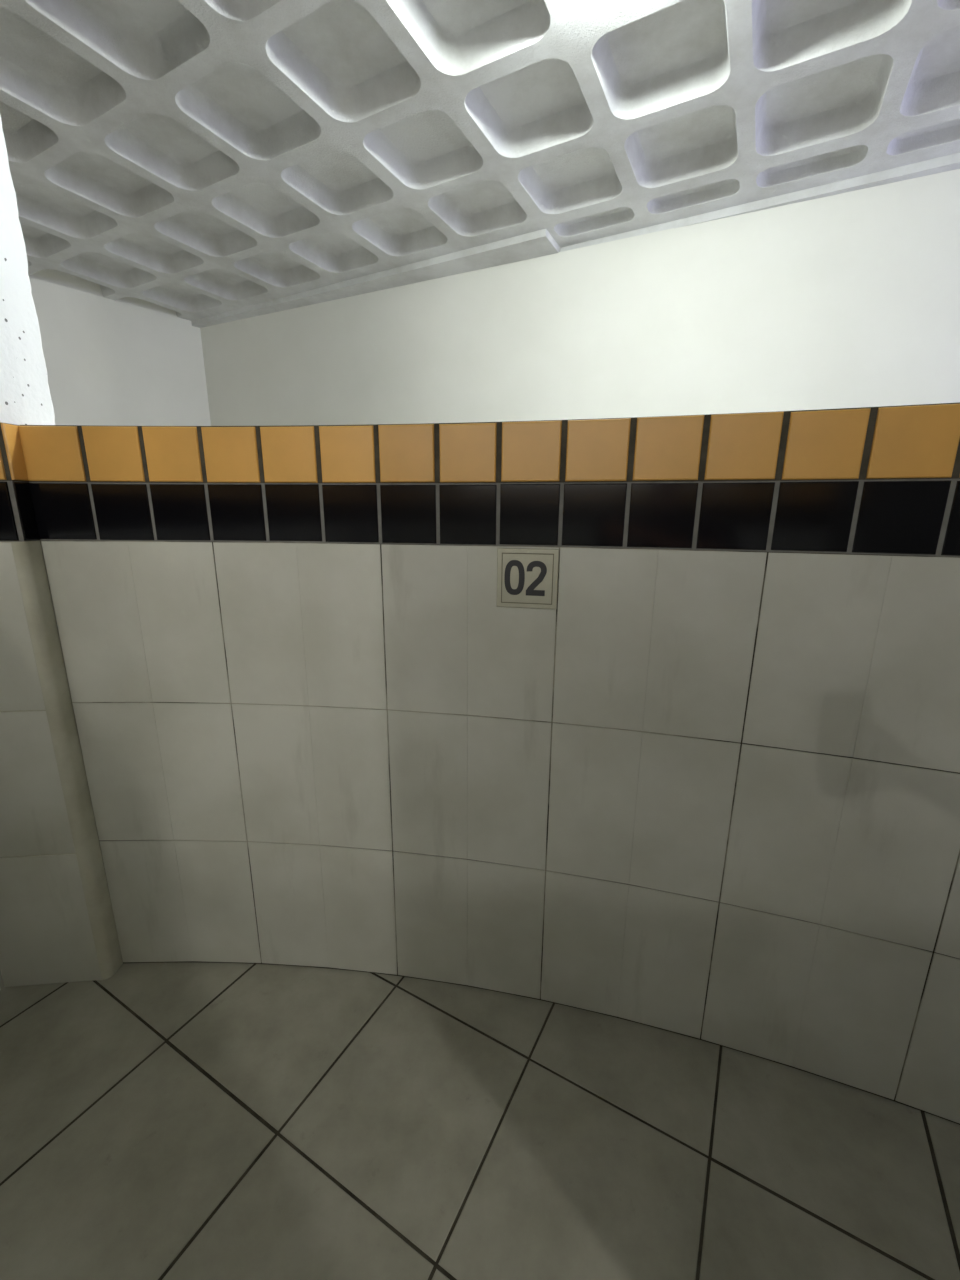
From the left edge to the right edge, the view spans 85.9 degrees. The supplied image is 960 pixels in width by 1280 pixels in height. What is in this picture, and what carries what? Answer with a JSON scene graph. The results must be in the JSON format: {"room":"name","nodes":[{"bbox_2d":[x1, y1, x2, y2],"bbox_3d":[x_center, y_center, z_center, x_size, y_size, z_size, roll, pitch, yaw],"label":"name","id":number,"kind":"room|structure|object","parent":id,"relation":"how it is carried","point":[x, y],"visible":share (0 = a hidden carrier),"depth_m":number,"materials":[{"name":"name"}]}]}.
{"room":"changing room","nodes":[
{"label":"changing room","id":0,"kind":"room"},
{"bbox_2d":[0,115,54,424],"bbox_3d":[-1.298,-1.351,1.103,0.338,1.671,0.180,-1,14,-7],"label":"wall","id":1,"kind":"structure","parent":0,"point":[25,397],"depth_m":1.27,"materials":[{"name":"white paint"}]},
{"bbox_2d":[29,269,210,425],"bbox_3d":[-4.349,-1.331,3.983,0.120,3.494,4.499,12,18,38],"label":"wall","id":2,"kind":"structure","parent":0,"point":[125,361],"depth_m":4.78,"materials":[{"name":"white paint"}]},
{"bbox_2d":[0,962,959,1279],"bbox_3d":[-0.008,1.173,1.217,13.800,0.002,12.000,0,14,0],"label":"floor","id":3,"kind":"structure","parent":0,"point":[167,1120],"depth_m":1.20,"materials":[{"name":"tile"}]},
{"bbox_2d":[0,424,122,986],"bbox_3d":[-1.317,0.257,1.486,0.328,1.632,0.175,-1,14,-4],"label":"wall pier","id":4,"kind":"object","parent":3,"relation":"on","point":[57,922],"visible":0.83,"depth_m":1.47,"materials":[{"name":"tile"}]},
{"bbox_2d":[0,0,959,327],"bbox_3d":[-1.144,-1.837,-0.700,13.359,0.255,10.566,8,16,27],"label":"ceiling","id":5,"kind":"structure","parent":0,"point":[208,162],"depth_m":2.63,"materials":[{"name":"paint"}]},
{"bbox_2d":[41,541,959,1124],"bbox_3d":[0.395,0.323,1.276,3.200,1.626,0.385,4,14,14],"label":"wall","id":6,"kind":"structure","parent":0,"point":[711,796],"depth_m":1.36,"materials":[{"name":"beige tile"}]},
{"bbox_2d":[0,479,959,556],"bbox_3d":[0.236,-0.255,1.059,3.385,0.148,0.312,3,14,12],"label":"trim","id":7,"kind":"structure","parent":6,"relation":"attached to","point":[909,517],"depth_m":1.23,"materials":[{"name":"black tile"}]},
{"bbox_2d":[0,402,959,482],"bbox_3d":[0.237,-0.393,1.024,3.383,0.136,0.314,3,14,12],"label":"trim","id":8,"kind":"structure","parent":6,"relation":"attached to","point":[922,441],"depth_m":1.20,"materials":[{"name":"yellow tile"}]},
{"bbox_2d":[497,548,558,608],"bbox_3d":[0.115,-0.150,1.262,0.150,0.146,0.006,3,14,12],"label":"number plate","id":9,"kind":"object","parent":6,"relation":"attached to","point":[526,577],"visible":1,"depth_m":1.26,"materials":[{"name":"beige"}]},
{"bbox_2d":[200,169,959,425],"bbox_3d":[1.448,-1.113,3.747,9.747,3.256,0.120,7,15,24],"label":"wall","id":10,"kind":"structure","parent":0,"point":[851,299],"depth_m":3.55,"materials":[{"name":"white paint"}]}
]}

